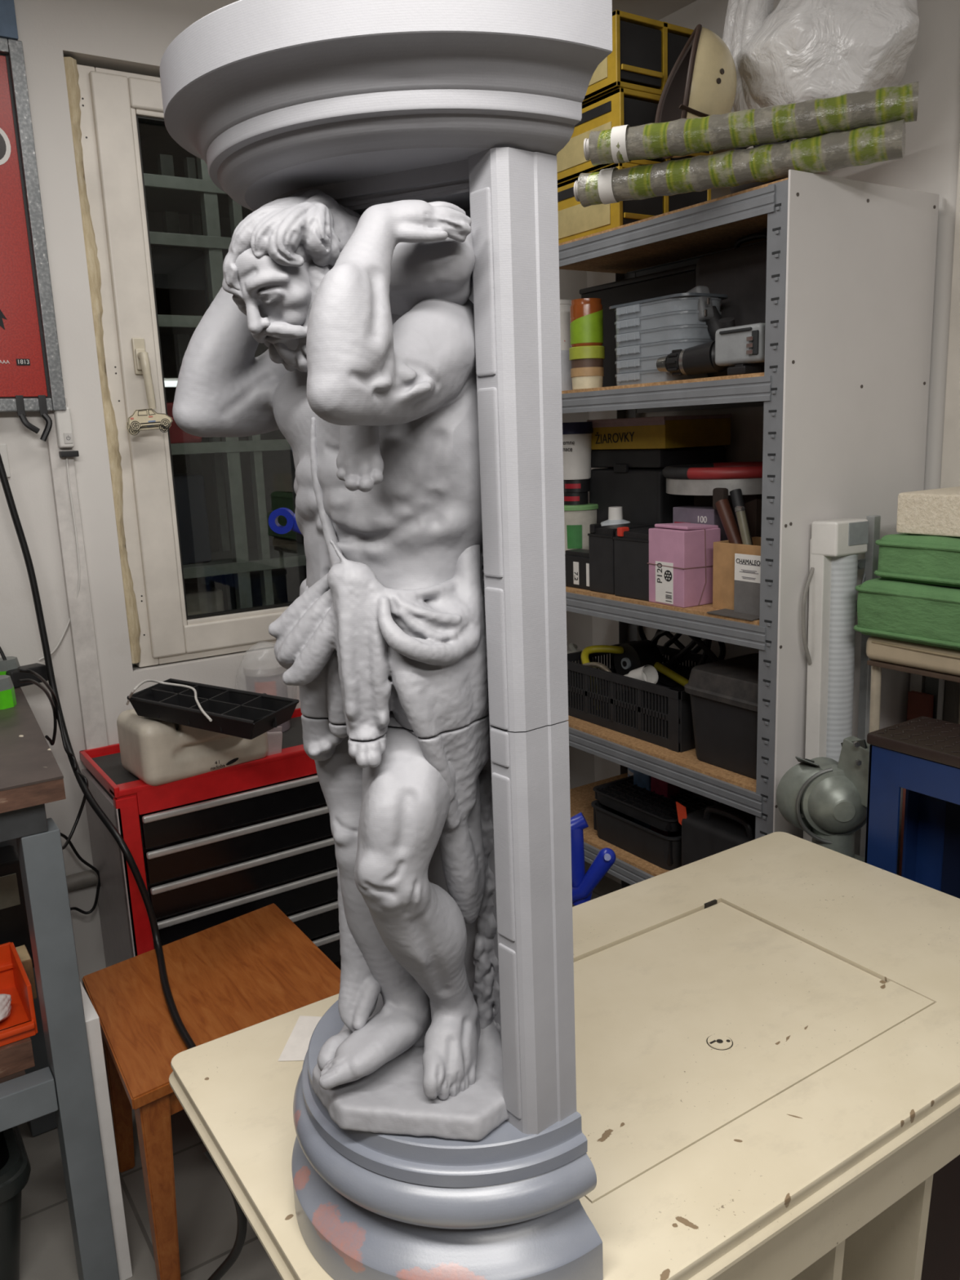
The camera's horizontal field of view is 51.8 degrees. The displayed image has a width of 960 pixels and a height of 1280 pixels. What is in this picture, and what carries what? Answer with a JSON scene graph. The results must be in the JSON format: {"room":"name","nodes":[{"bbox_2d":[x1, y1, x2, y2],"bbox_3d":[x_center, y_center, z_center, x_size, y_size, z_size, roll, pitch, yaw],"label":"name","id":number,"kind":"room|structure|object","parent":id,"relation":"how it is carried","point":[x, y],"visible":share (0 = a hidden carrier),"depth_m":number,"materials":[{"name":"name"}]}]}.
{"room":"workshop","nodes":[
{"label":"workshop","id":0,"kind":"room"},
{"bbox_2d":[0,0,594,986],"bbox_3d":[-1.145,-0.218,2.337,3.710,2.600,0.160,-10,14,-32],"label":"wall","id":1,"kind":"structure","parent":0,"point":[128,36],"depth_m":2.32,"materials":[{"name":"paint"}]},
{"bbox_2d":[0,37,66,441],"bbox_3d":[-1.383,-0.798,1.937,1.000,0.836,0.057,-10,14,-32],"label":"wall sign","id":2,"kind":"object","parent":1,"relation":"attached to","point":[31,378],"visible":1,"depth_m":2.18,"materials":[{"name":"metal"}]},
{"bbox_2d":[0,0,18,39],"bbox_3d":[-1.371,-1.350,1.848,0.900,0.280,0.050,-10,14,-32],"label":"box","id":3,"kind":"object","parent":2,"relation":"on","point":[8,25],"visible":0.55,"depth_m":2.08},
{"bbox_2d":[38,457,79,660],"bbox_3d":[-1.003,-0.193,2.324,0.119,0.479,0.014,-8,13,-28],"label":"cable","id":4,"kind":"object","parent":1,"relation":"attached to","point":[67,462],"visible":0.92,"depth_m":2.34,"materials":[{"name":"plastic"}]},
{"bbox_2d":[53,406,79,457],"bbox_3d":[-0.959,-0.481,2.290,0.041,0.113,0.039,-10,14,-32],"label":"power strip","id":5,"kind":"object","parent":1,"relation":"attached to","point":[63,421],"visible":0.94,"depth_m":2.27,"materials":[{"name":"white plastic"}]},
{"bbox_2d":[44,396,108,749],"bbox_3d":[-0.953,0.135,2.422,0.052,1.420,0.018,-10,14,-32],"label":"trim","id":6,"kind":"structure","parent":1,"relation":"attached to","point":[79,609],"depth_m":2.36,"materials":[{"name":"wood"}]},
{"bbox_2d":[66,856,146,891],"bbox_3d":[-1.660,0.708,2.033,2.020,0.051,0.041,-10,14,-32],"label":"trim","id":7,"kind":"structure","parent":1,"relation":"attached to","point":[88,877],"depth_m":2.45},
{"bbox_2d":[63,57,306,666],"bbox_3d":[-0.533,-0.678,2.594,0.900,1.403,0.140,-10,14,-32],"label":"window","id":8,"kind":"structure","parent":1,"relation":"in","point":[205,571],"depth_m":2.45,"materials":[{"name":"plastic"}]},
{"bbox_2d":[128,408,172,431],"bbox_3d":[-0.788,-0.528,2.366,0.106,0.052,0.005,-10,14,-32],"label":"sticker","id":9,"kind":"object","parent":8,"relation":"attached to","point":[140,418],"visible":1,"depth_m":2.36,"materials":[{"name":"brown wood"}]},
{"bbox_2d":[17,875,621,1279],"bbox_3d":[-0.191,1.329,1.212,3.700,0.040,5.200,-10,14,-32],"label":"floor","id":10,"kind":"structure","parent":0,"point":[206,1213],"depth_m":2.00,"materials":[{"name":"grey tile"}]},
{"bbox_2d":[0,1125,31,1279],"bbox_3d":[-1.046,1.081,1.797,0.420,0.272,0.335,-10,14,-32],"label":"waste bin","id":11,"kind":"object","parent":10,"relation":"on","point":[15,1165],"visible":0.77,"depth_m":1.79,"materials":[{"name":"black plastic"}]},
{"bbox_2d":[0,687,119,1279],"bbox_3d":[-1.421,0.748,1.680,1.426,1.000,0.775,-10,14,-32],"label":"workbench","id":12,"kind":"object","parent":10,"relation":"on","point":[58,1092],"visible":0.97,"depth_m":1.70,"materials":[{"name":"metal"}]},
{"bbox_2d":[0,675,16,709],"bbox_3d":[-1.003,0.109,2.063,0.055,0.062,0.055,-4,12,-11],"label":"power adapter","id":13,"kind":"object","parent":12,"relation":"on","point":[7,695],"visible":1,"depth_m":2.05,"materials":[{"name":"green plastic"}]},
{"bbox_2d":[0,1070,26,1083],"bbox_3d":[-1.401,0.811,1.641,1.120,0.012,0.500,-10,14,-32],"label":"shelf","id":14,"kind":"object","parent":12,"relation":"attached to","point":[22,1073],"depth_m":1.73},
{"bbox_2d":[0,844,34,968],"bbox_3d":[-1.054,0.579,2.039,0.220,0.250,0.105,-10,14,-32],"label":"case","id":15,"kind":"object","parent":12,"relation":"on","point":[14,926],"visible":0.79,"depth_m":2.04,"materials":[{"name":"black plastic"}]},
{"bbox_2d":[0,1036,35,1078],"bbox_3d":[-0.986,0.742,1.739,0.340,0.052,0.194,-10,14,-32],"label":"wooden tray","id":16,"kind":"object","parent":12,"relation":"on","point":[16,1056],"visible":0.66,"depth_m":1.74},
{"bbox_2d":[0,942,37,1046],"bbox_3d":[-0.984,0.666,1.736,0.348,0.096,0.207,-10,14,-32],"label":"storage bin","id":17,"kind":"object","parent":16,"relation":"on","point":[21,1023],"visible":1,"depth_m":1.81,"materials":[{"name":"orange plastic"}]},
{"bbox_2d":[0,646,48,688],"bbox_3d":[-1.087,0.034,2.214,0.207,0.154,0.063,-10,14,-32],"label":"plug","id":18,"kind":"object","parent":12,"relation":"on","point":[40,668],"visible":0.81,"depth_m":2.24,"materials":[{"name":"black plastic"}]},
{"bbox_2d":[15,944,36,999],"bbox_3d":[-0.956,0.675,1.955,0.130,0.089,0.070,-10,14,-32],"label":"wood block","id":19,"kind":"object","parent":12,"relation":"on","point":[25,958],"visible":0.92,"depth_m":1.96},
{"bbox_2d":[80,981,132,1279],"bbox_3d":[-0.745,0.911,1.897,0.030,0.540,0.260,-10,14,-32],"label":"board","id":20,"kind":"object","parent":10,"relation":"on","point":[93,1029],"visible":0.43,"depth_m":1.79,"materials":[{"name":"laminate"}]},
{"bbox_2d":[79,707,341,969],"bbox_3d":[-0.611,0.643,2.526,0.620,0.798,0.354,-10,14,-32],"label":"base cabinet","id":21,"kind":"object","parent":10,"relation":"on","point":[218,846],"visible":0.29,"depth_m":2.32,"materials":[{"name":"red metal"}]},
{"bbox_2d":[60,832,100,914],"bbox_3d":[-0.975,0.561,2.404,0.029,0.237,0.097,6,15,36],"label":"lead","id":22,"kind":"object","parent":21,"relation":"hanging from","point":[64,836],"visible":0.91,"depth_m":2.42,"materials":[{"name":"black rubber"}]},
{"bbox_2d":[116,693,268,786],"bbox_3d":[-0.658,0.220,2.321,0.326,0.149,0.200,-11,15,-37],"label":"jerrycan","id":23,"kind":"object","parent":21,"relation":"on","point":[156,752],"visible":0.58,"depth_m":2.21,"materials":[{"name":"plastic"}]},
{"bbox_2d":[126,678,299,739],"bbox_3d":[-0.591,0.147,2.161,0.462,0.044,0.166,6,14,34],"label":"tray","id":24,"kind":"object","parent":23,"relation":"on","point":[245,714],"visible":0.98,"depth_m":2.14,"materials":[{"name":"black plastic"}]},
{"bbox_2d":[79,707,306,799],"bbox_3d":[-0.630,0.268,2.454,0.620,0.034,0.339,-10,14,-32],"label":"tray","id":25,"kind":"object","parent":21,"relation":"on","point":[104,763],"depth_m":2.31,"materials":[{"name":"red metal"}]},
{"bbox_2d":[242,659,290,732],"bbox_3d":[-0.556,0.120,2.577,0.161,0.236,0.137,-10,14,-32],"label":"jar","id":26,"kind":"object","parent":21,"relation":"on","point":[264,676],"visible":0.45,"depth_m":2.53,"materials":[{"name":"white"}]},
{"bbox_2d":[266,726,282,755],"bbox_3d":[-0.495,0.245,2.365,0.052,0.079,0.016,-10,14,-32],"label":"bag","id":27,"kind":"object","parent":21,"relation":"on","point":[274,735],"visible":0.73,"depth_m":2.36,"materials":[{"name":"white"}]},
{"bbox_2d":[81,903,340,1279],"bbox_3d":[-0.528,0.917,2.051,0.471,0.450,0.533,-10,14,-32],"label":"wooden stool","id":28,"kind":"object","parent":10,"relation":"on","point":[255,966],"visible":0.65,"depth_m":1.96,"materials":[{"name":"orange wood"}]},
{"bbox_2d":[0,453,195,1048],"bbox_3d":[-0.721,0.117,1.944,0.132,1.186,0.884,-12,15,-38],"label":"lead","id":29,"kind":"object","parent":28,"relation":"on","point":[182,1031],"visible":0.91,"depth_m":2.16,"materials":[{"name":"black rubber"}]},
{"bbox_2d":[17,678,57,745],"bbox_3d":[-0.922,0.158,2.084,0.033,0.238,0.369,-6,12,-18],"label":"lead","id":30,"kind":"object","parent":29,"relation":"attached to","point":[20,681],"visible":1,"depth_m":2.20,"materials":[{"name":"black rubber"}]},
{"bbox_2d":[17,668,88,849],"bbox_3d":[-0.900,0.238,2.133,0.066,0.428,0.267,-4,12,-11],"label":"lead","id":31,"kind":"object","parent":29,"relation":"attached to","point":[23,670],"visible":0.92,"depth_m":2.21,"materials":[{"name":"black rubber"}]},
{"bbox_2d":[202,1146,247,1279],"bbox_3d":[-0.454,1.004,1.686,0.063,0.417,0.184,-13,16,-43],"label":"hanging cable","id":32,"kind":"object","parent":10,"relation":"on","point":[222,1269],"visible":0.7,"depth_m":1.66,"materials":[{"name":"black rubber"}]},
{"bbox_2d":[268,447,616,905],"bbox_3d":[-0.061,0.387,1.780,0.506,1.547,0.406,-10,14,-32],"label":"stand","id":33,"kind":"object","parent":10,"relation":"on","point":[584,884],"visible":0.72,"depth_m":1.77,"materials":[{"name":"blue paint"}]},
{"bbox_2d":[168,831,959,1279],"bbox_3d":[0.272,0.862,1.398,1.177,0.762,0.626,-10,14,-32],"label":"table","id":34,"kind":"object","parent":10,"relation":"on","point":[767,1027],"visible":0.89,"depth_m":1.21,"materials":[{"name":"beige paint"}]},
{"bbox_2d":[277,1015,322,1061],"bbox_3d":[-0.226,0.517,1.287,0.054,0.001,0.098,-2,12,1],"label":"paper","id":35,"kind":"object","parent":34,"relation":"on","point":[295,1049],"visible":0.64,"depth_m":1.28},
{"bbox_2d":[160,0,612,1279],"bbox_3d":[-0.109,0.063,0.873,0.214,1.048,0.428,-12,15,-38],"label":"column","id":36,"kind":"structure","parent":34,"relation":"on","point":[395,260],"depth_m":0.78,"materials":[{"name":"stone"}]},
{"bbox_2d":[558,169,939,888],"bbox_3d":[0.542,-0.016,2.574,0.479,1.980,0.982,-10,14,-32],"label":"shelving unit","id":37,"kind":"object","parent":10,"relation":"on","point":[842,388],"visible":0.34,"depth_m":2.07,"materials":[{"name":"grey metal"}]},
{"bbox_2d":[560,299,573,391],"bbox_3d":[0.202,-0.779,2.643,0.107,0.234,0.107,-10,14,-32],"label":"paint can","id":38,"kind":"object","parent":37,"relation":"on","point":[565,304],"visible":0.22,"depth_m":2.60,"materials":[{"name":"white plastic"}]},
{"bbox_2d":[564,548,589,590],"bbox_3d":[0.275,-0.188,2.613,0.062,0.096,0.125,-10,14,-32],"label":"battery","id":39,"kind":"object","parent":37,"relation":"on","point":[576,561],"visible":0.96,"depth_m":2.59,"materials":[{"name":"black plastic"}]},
{"bbox_2d":[564,502,598,554],"bbox_3d":[0.274,-0.281,2.797,0.134,0.205,0.134,-10,14,-32],"label":"tub","id":40,"kind":"object","parent":39,"relation":"on","point":[578,518],"visible":0.39,"depth_m":2.73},
{"bbox_2d":[566,524,582,548],"bbox_3d":[0.261,-0.285,2.737,0.042,0.066,0.006,0,12,11],"label":"print","id":41,"kind":"object","parent":40,"relation":"on","point":[574,532],"depth_m":2.74},
{"bbox_2d":[564,491,588,505],"bbox_3d":[0.267,-0.398,2.772,0.072,0.034,0.072,-10,14,-32],"label":"tin","id":42,"kind":"object","parent":40,"relation":"on","point":[570,498],"visible":0.76,"depth_m":2.74,"materials":[{"name":"black plastic"}]},
{"bbox_2d":[563,479,589,492],"bbox_3d":[0.269,-0.431,2.760,0.072,0.034,0.072,-10,14,-32],"label":"tin","id":43,"kind":"object","parent":42,"relation":"on","point":[580,485],"visible":0.86,"depth_m":2.73,"materials":[{"name":"black plastic"}]},
{"bbox_2d":[562,422,592,479],"bbox_3d":[0.260,-0.525,2.747,0.112,0.154,0.110,-10,14,-32],"label":"tub","id":44,"kind":"object","parent":43,"relation":"on","point":[576,436],"visible":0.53,"depth_m":2.71,"materials":[{"name":"plastic"}]},
{"bbox_2d":[570,366,604,390],"bbox_3d":[0.274,-0.665,2.525,0.084,0.055,0.084,-10,14,-32],"label":"tub","id":45,"kind":"object","parent":37,"relation":"on","point":[582,378],"visible":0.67,"depth_m":2.49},
{"bbox_2d":[568,345,604,368],"bbox_3d":[0.272,-0.717,2.514,0.090,0.051,0.090,-10,14,-32],"label":"lidded pot","id":46,"kind":"object","parent":45,"relation":"on","point":[593,356],"visible":0.94,"depth_m":2.48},
{"bbox_2d":[569,297,603,347],"bbox_3d":[0.269,-0.798,2.497,0.083,0.114,0.083,-10,14,-32],"label":"jar","id":47,"kind":"object","parent":46,"relation":"on","point":[586,314],"visible":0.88,"depth_m":2.46,"materials":[{"name":"multicoloured plastic"}]},
{"bbox_2d":[571,375,603,390],"bbox_3d":[0.274,-0.655,2.527,0.080,0.034,0.080,-10,14,-32],"label":"cup","id":48,"kind":"object","parent":45,"relation":"on","point":[579,382],"depth_m":2.49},
{"bbox_2d":[587,522,654,594],"bbox_3d":[0.366,-0.215,2.539,0.156,0.173,0.096,-10,14,-32],"label":"battery","id":49,"kind":"object","parent":37,"relation":"on","point":[601,541],"visible":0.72,"depth_m":2.50,"materials":[{"name":"black plastic"}]},
{"bbox_2d":[557,162,711,244],"bbox_3d":[0.353,-1.084,2.544,0.308,0.158,0.365,-10,14,-32],"label":"case","id":50,"kind":"object","parent":37,"relation":"on","point":[575,220],"visible":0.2,"depth_m":2.41,"materials":[{"name":"yellow plastic"}]},
{"bbox_2d":[555,87,713,183],"bbox_3d":[0.352,-1.241,2.514,0.308,0.158,0.365,-10,14,-32],"label":"case","id":51,"kind":"object","parent":50,"relation":"on","point":[621,106],"visible":0.17,"depth_m":2.34,"materials":[{"name":"yellow plastic"}]},
{"bbox_2d":[582,9,693,104],"bbox_3d":[0.338,-1.395,2.477,0.308,0.158,0.365,-10,14,-32],"label":"case","id":52,"kind":"object","parent":51,"relation":"on","point":[643,55],"visible":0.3,"depth_m":2.30,"materials":[{"name":"yellow plastic"}]},
{"bbox_2d":[613,526,656,600],"bbox_3d":[0.428,-0.195,2.436,0.156,0.171,0.131,-10,14,-32],"label":"battery","id":53,"kind":"object","parent":37,"relation":"on","point":[631,546],"visible":0.56,"depth_m":2.40,"materials":[{"name":"black plastic"}]},
{"bbox_2d":[591,800,681,870],"bbox_3d":[0.470,0.501,2.638,0.206,0.092,0.330,-10,14,-32],"label":"tray","id":54,"kind":"object","parent":37,"relation":"on","point":[614,827],"visible":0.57,"depth_m":2.57,"materials":[{"name":"black plastic"}]},
{"bbox_2d":[592,775,719,831],"bbox_3d":[0.468,0.434,2.642,0.196,0.035,0.319,-10,14,-32],"label":"lid","id":55,"kind":"object","parent":54,"relation":"on","point":[659,811],"visible":0.68,"depth_m":2.62,"materials":[{"name":"black plastic"}]},
{"bbox_2d":[579,263,696,386],"bbox_3d":[0.478,-0.825,2.678,0.168,0.289,0.450,-10,14,-32],"label":"crate","id":56,"kind":"object","parent":37,"relation":"on","point":[627,335],"visible":0.29,"depth_m":2.63,"materials":[{"name":"grey plastic"}]},
{"bbox_2d":[633,769,651,830],"bbox_3d":[0.465,0.421,2.745,0.050,0.203,0.066,-10,14,-32],"label":"packet","id":57,"kind":"object","parent":37,"relation":"on","point":[642,780],"visible":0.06,"depth_m":2.73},
{"bbox_2d":[567,640,722,752],"bbox_3d":[0.478,0.138,2.687,0.332,0.154,0.512,-10,14,-32],"label":"plastic crate","id":58,"kind":"object","parent":37,"relation":"on","point":[669,726],"visible":0.5,"depth_m":2.57,"materials":[{"name":"plastic"}]},
{"bbox_2d":[580,644,688,709],"bbox_3d":[0.496,0.109,2.701,0.448,0.169,0.149,4,13,26],"label":"hose","id":59,"kind":"object","parent":58,"relation":"in","point":[587,651],"visible":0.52,"depth_m":2.74,"materials":[{"name":"yellow plastic"}]},
{"bbox_2d":[616,664,657,692],"bbox_3d":[0.396,0.102,2.580,0.054,0.096,0.157,-10,14,-32],"label":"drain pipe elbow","id":60,"kind":"object","parent":58,"relation":"in","point":[648,673],"visible":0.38,"depth_m":2.54,"materials":[{"name":"white plastic"}]},
{"bbox_2d":[613,640,662,707],"bbox_3d":[0.440,0.097,2.781,0.090,0.186,0.110,-10,14,-32],"label":"round fan","id":61,"kind":"object","parent":58,"relation":"in","point":[636,655],"visible":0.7,"depth_m":2.74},
{"bbox_2d":[637,625,725,705],"bbox_3d":[0.563,0.033,2.787,0.112,0.311,0.359,-10,14,-32],"label":"cable bundle","id":62,"kind":"object","parent":58,"relation":"in","point":[663,680],"visible":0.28,"depth_m":2.75,"materials":[{"name":"black plastic"}]},
{"bbox_2d":[589,445,725,524],"bbox_3d":[0.481,-0.351,2.730,0.252,0.353,0.295,-10,14,-32],"label":"case","id":63,"kind":"object","parent":37,"relation":"on","point":[633,480],"visible":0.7,"depth_m":2.61,"materials":[{"name":"plastic"}]},
{"bbox_2d":[586,413,732,449],"bbox_3d":[0.481,-0.561,2.676,0.246,0.080,0.302,-10,14,-32],"label":"cardboard box","id":64,"kind":"object","parent":63,"relation":"on","point":[701,430],"visible":0.97,"depth_m":2.57,"materials":[{"name":"yellow"}]},
{"bbox_2d":[650,776,679,836],"bbox_3d":[0.503,0.426,2.687,0.050,0.215,0.066,-10,14,-32],"label":"packet","id":65,"kind":"object","parent":37,"relation":"on","point":[660,787],"visible":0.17,"depth_m":2.67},
{"bbox_2d":[649,374,694,382],"bbox_3d":[0.443,-0.625,2.361,0.160,0.030,0.266,-10,14,-32],"label":"storage box","id":66,"kind":"object","parent":37,"relation":"on","point":[688,376],"visible":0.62,"depth_m":2.32,"materials":[{"name":"grey"}]},
{"bbox_2d":[649,364,658,372],"bbox_3d":[0.442,-0.655,2.355,0.160,0.030,0.266,-10,14,-32],"label":"storage box","id":67,"kind":"object","parent":66,"relation":"on","point":[653,367],"visible":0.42,"depth_m":2.34,"materials":[{"name":"grey"}]},
{"bbox_2d":[649,346,689,359],"bbox_3d":[0.440,-0.685,2.348,0.160,0.030,0.266,-10,14,-32],"label":"storage box","id":68,"kind":"object","parent":67,"relation":"on","point":[653,354],"visible":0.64,"depth_m":2.33,"materials":[{"name":"grey"}]},
{"bbox_2d":[649,333,711,346],"bbox_3d":[0.439,-0.715,2.342,0.160,0.030,0.266,-10,14,-32],"label":"storage box","id":69,"kind":"object","parent":68,"relation":"on","point":[657,341],"visible":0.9,"depth_m":2.30,"materials":[{"name":"grey"}]},
{"bbox_2d":[649,319,705,333],"bbox_3d":[0.438,-0.745,2.336,0.160,0.030,0.266,-10,14,-32],"label":"storage box","id":70,"kind":"object","parent":69,"relation":"on","point":[657,328],"visible":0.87,"depth_m":2.32,"materials":[{"name":"grey"}]},
{"bbox_2d":[608,292,728,319],"bbox_3d":[0.438,-0.780,2.329,0.163,0.040,0.275,-10,14,-32],"label":"storage box","id":71,"kind":"object","parent":70,"relation":"on","point":[655,306],"visible":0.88,"depth_m":2.31,"materials":[{"name":"grey"}]},
{"bbox_2d":[647,522,720,608],"bbox_3d":[0.479,-0.180,2.322,0.119,0.185,0.125,-9,14,-31],"label":"box","id":72,"kind":"object","parent":37,"relation":"on","point":[681,562],"visible":1,"depth_m":2.28,"materials":[{"name":"pink"}]},
{"bbox_2d":[672,505,728,541],"bbox_3d":[0.536,-0.214,2.398,0.061,0.215,0.135,-10,14,-32],"label":"carton","id":73,"kind":"object","parent":37,"relation":"on","point":[689,513],"visible":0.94,"depth_m":2.35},
{"bbox_2d":[656,316,765,375],"bbox_3d":[0.507,-0.626,2.124,0.090,0.130,0.306,-10,14,-32],"label":"cordless drill","id":74,"kind":"object","parent":37,"relation":"on","point":[740,346],"visible":0.93,"depth_m":2.06,"materials":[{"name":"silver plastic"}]},
{"bbox_2d":[675,801,755,866],"bbox_3d":[0.649,0.488,2.386,0.220,0.207,0.281,-10,14,-32],"label":"tool case","id":75,"kind":"object","parent":37,"relation":"on","point":[708,831],"visible":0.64,"depth_m":2.36,"materials":[{"name":"black plastic"}]},
{"bbox_2d":[684,653,759,779],"bbox_3d":[0.656,0.173,2.312,0.273,0.223,0.262,-10,14,-32],"label":"bin","id":76,"kind":"object","parent":37,"relation":"on","point":[724,693],"visible":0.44,"depth_m":2.25,"materials":[{"name":"black plastic"}]},
{"bbox_2d":[680,285,764,378],"bbox_3d":[0.546,-0.691,2.222,0.099,0.207,0.181,-10,14,-32],"label":"cordless drill","id":77,"kind":"object","parent":37,"relation":"on","point":[700,311],"visible":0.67,"depth_m":2.22,"materials":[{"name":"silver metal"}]},
{"bbox_2d":[693,493,761,537],"bbox_3d":[0.674,-0.248,2.456,0.200,0.248,0.200,-10,14,-32],"label":"carton","id":78,"kind":"object","parent":37,"relation":"on","point":[753,503],"visible":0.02,"depth_m":2.32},
{"bbox_2d":[662,461,762,495],"bbox_3d":[0.611,-0.395,2.411,0.330,0.064,0.330,-10,14,-32],"label":"round container","id":79,"kind":"object","parent":78,"relation":"on","point":[748,486],"depth_m":2.29,"materials":[{"name":"plastic"}]},
{"bbox_2d":[695,231,767,346],"bbox_3d":[0.662,-0.789,2.358,0.180,0.334,0.264,-10,14,-32],"label":"tool case","id":80,"kind":"object","parent":37,"relation":"on","point":[740,273],"visible":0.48,"depth_m":2.29,"materials":[{"name":"black plastic"}]},
{"bbox_2d":[706,608,759,621],"bbox_3d":[0.563,-0.055,2.153,0.060,0.003,0.130,-10,14,-32],"label":"sheet","id":81,"kind":"object","parent":37,"relation":"on","point":[724,612],"visible":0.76,"depth_m":2.15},
{"bbox_2d":[733,553,760,615],"bbox_3d":[0.582,-0.119,2.135,0.004,0.130,0.086,-10,14,-32],"label":"card","id":82,"kind":"object","parent":81,"relation":"on","point":[747,566],"visible":0.94,"depth_m":2.14,"materials":[{"name":"black"}]},
{"bbox_2d":[712,536,760,609],"bbox_3d":[0.635,-0.143,2.201,0.140,0.150,0.181,-10,14,-32],"label":"wooden box","id":83,"kind":"object","parent":37,"relation":"on","point":[723,569],"visible":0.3,"depth_m":2.21,"materials":[{"name":"brown wood"}]},
{"bbox_2d":[712,487,742,544],"bbox_3d":[0.583,-0.209,2.229,0.032,0.260,0.166,-8,13,-25],"label":"brush","id":84,"kind":"object","parent":83,"relation":"in","point":[721,503],"visible":0.6,"depth_m":2.24,"materials":[{"name":"brown wood"}]},
{"bbox_2d":[734,506,751,545],"bbox_3d":[0.589,-0.180,2.163,0.020,0.221,0.075,-11,15,-38],"label":"scraper","id":85,"kind":"object","parent":83,"relation":"in","point":[740,510],"visible":0.57,"depth_m":2.15,"materials":[{"name":"silver metal"}]},
{"bbox_2d":[573,119,906,207],"bbox_3d":[0.488,-0.927,1.946,0.638,0.071,0.068,4,13,28],"label":"roll","id":86,"kind":"object","parent":37,"relation":"on","point":[868,144],"visible":1,"depth_m":1.91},
{"bbox_2d":[583,81,919,165],"bbox_3d":[0.504,-0.985,1.903,0.619,0.070,0.068,2,13,21],"label":"roll","id":87,"kind":"object","parent":86,"relation":"on","point":[812,117],"visible":0.98,"depth_m":1.87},
{"bbox_2d":[654,24,737,159],"bbox_3d":[0.477,-1.187,2.148,0.155,0.263,0.226,-4,12,-6],"label":"helmet","id":88,"kind":"object","parent":87,"relation":"on","point":[702,81],"visible":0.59,"depth_m":2.06,"materials":[{"name":"beige paint"}]},
{"bbox_2d":[722,0,919,148],"bbox_3d":[0.726,-1.255,2.131,0.257,0.382,0.486,-10,14,-32],"label":"plastic bag","id":89,"kind":"object","parent":37,"relation":"on","point":[797,51],"visible":0.66,"depth_m":2.02,"materials":[{"name":"white"}]},
{"bbox_2d":[776,736,870,862],"bbox_3d":[0.708,0.631,1.995,0.180,0.938,0.216,-10,14,-32],"label":"grinder","id":90,"kind":"object","parent":10,"relation":"on","point":[826,798],"visible":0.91,"depth_m":1.88,"materials":[{"name":"metal"}]},
{"bbox_2d":[801,518,868,841],"bbox_3d":[0.752,0.405,2.130,0.136,1.322,0.093,-10,14,-32],"label":"ventilation duct","id":91,"kind":"object","parent":10,"relation":"on","point":[835,544],"visible":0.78,"depth_m":2.04,"materials":[{"name":"white plastic"}]},
{"bbox_2d":[826,554,857,762],"bbox_3d":[0.772,0.410,2.128,0.095,1.192,0.057,-10,14,-32],"label":"hose","id":92,"kind":"object","parent":91,"relation":"attached to","point":[841,569],"depth_m":2.04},
{"bbox_2d":[854,515,880,857],"bbox_3d":[0.835,0.389,2.191,0.059,1.322,0.024,-10,14,-32],"label":"rail","id":93,"kind":"object","parent":10,"relation":"on","point":[870,562],"visible":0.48,"depth_m":2.12,"materials":[{"name":"metal"}]},
{"bbox_2d":[864,715,959,898],"bbox_3d":[0.952,0.674,1.650,0.170,0.974,0.630,-10,14,-32],"label":"cabinet","id":94,"kind":"object","parent":10,"relation":"on","point":[921,755],"visible":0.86,"depth_m":1.77,"materials":[{"name":"blue metal"}]},
{"bbox_2d":[865,635,959,839],"bbox_3d":[1.042,0.532,2.019,0.354,1.097,0.400,-10,14,-32],"label":"table","id":95,"kind":"object","parent":10,"relation":"on","point":[936,662],"visible":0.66,"depth_m":1.91,"materials":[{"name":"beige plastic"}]},
{"bbox_2d":[853,577,959,650],"bbox_3d":[1.013,-0.061,1.898,0.381,0.113,0.431,-10,14,-32],"label":"box","id":96,"kind":"object","parent":95,"relation":"on","point":[925,614],"visible":0.82,"depth_m":1.87,"materials":[{"name":"cardboard"}]},
{"bbox_2d":[874,533,959,587],"bbox_3d":[1.017,-0.159,1.874,0.351,0.092,0.391,-10,14,-32],"label":"seat cushion","id":97,"kind":"object","parent":96,"relation":"on","point":[935,560],"visible":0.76,"depth_m":1.86,"materials":[{"name":"green fabric"}]},
{"bbox_2d":[896,486,959,537],"bbox_3d":[1.012,-0.239,1.842,0.282,0.079,0.340,-10,14,-32],"label":"foam block","id":98,"kind":"object","parent":97,"relation":"on","point":[933,512],"visible":1,"depth_m":1.85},
{"bbox_2d":[898,690,933,875],"bbox_3d":[1.026,0.562,2.354,0.016,0.901,0.055,-10,14,-32],"label":"leaning board","id":99,"kind":"object","parent":10,"relation":"on","point":[919,704],"visible":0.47,"depth_m":2.27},
{"bbox_2d":[920,1154,959,1279],"bbox_3d":[0.549,0.899,1.672,0.415,0.558,0.355,-10,14,-32],"label":"chest","id":100,"kind":"object","parent":10,"relation":"on","point":[941,1258],"visible":0.02,"depth_m":1.61,"materials":[{"name":"brown wood"}]},
{"bbox_2d":[942,680,959,724],"bbox_3d":[1.075,0.525,2.313,0.020,0.987,0.036,-10,14,-32],"label":"leaning board","id":101,"kind":"object","parent":10,"relation":"on","point":[952,689],"visible":0.02,"depth_m":2.22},
{"bbox_2d":[612,0,697,20],"bbox_3d":[-0.292,-1.254,0.673,3.700,0.040,5.200,-10,14,-32],"label":"ceiling","id":102,"kind":"structure","parent":0,"point":[657,10],"depth_m":2.60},
{"bbox_2d":[586,0,959,884],"bbox_3d":[1.537,-0.161,1.562,0.100,2.600,4.100,-10,14,-32],"label":"wall","id":103,"kind":"structure","parent":0,"point":[930,162],"depth_m":2.16,"materials":[{"name":"paint"}]},
{"bbox_2d":[940,145,959,488],"bbox_3d":[1.042,-0.273,2.190,0.016,2.580,0.050,-10,14,-32],"label":"trim","id":104,"kind":"structure","parent":103,"relation":"attached to","point":[950,467],"depth_m":2.13,"materials":[{"name":"paint"}]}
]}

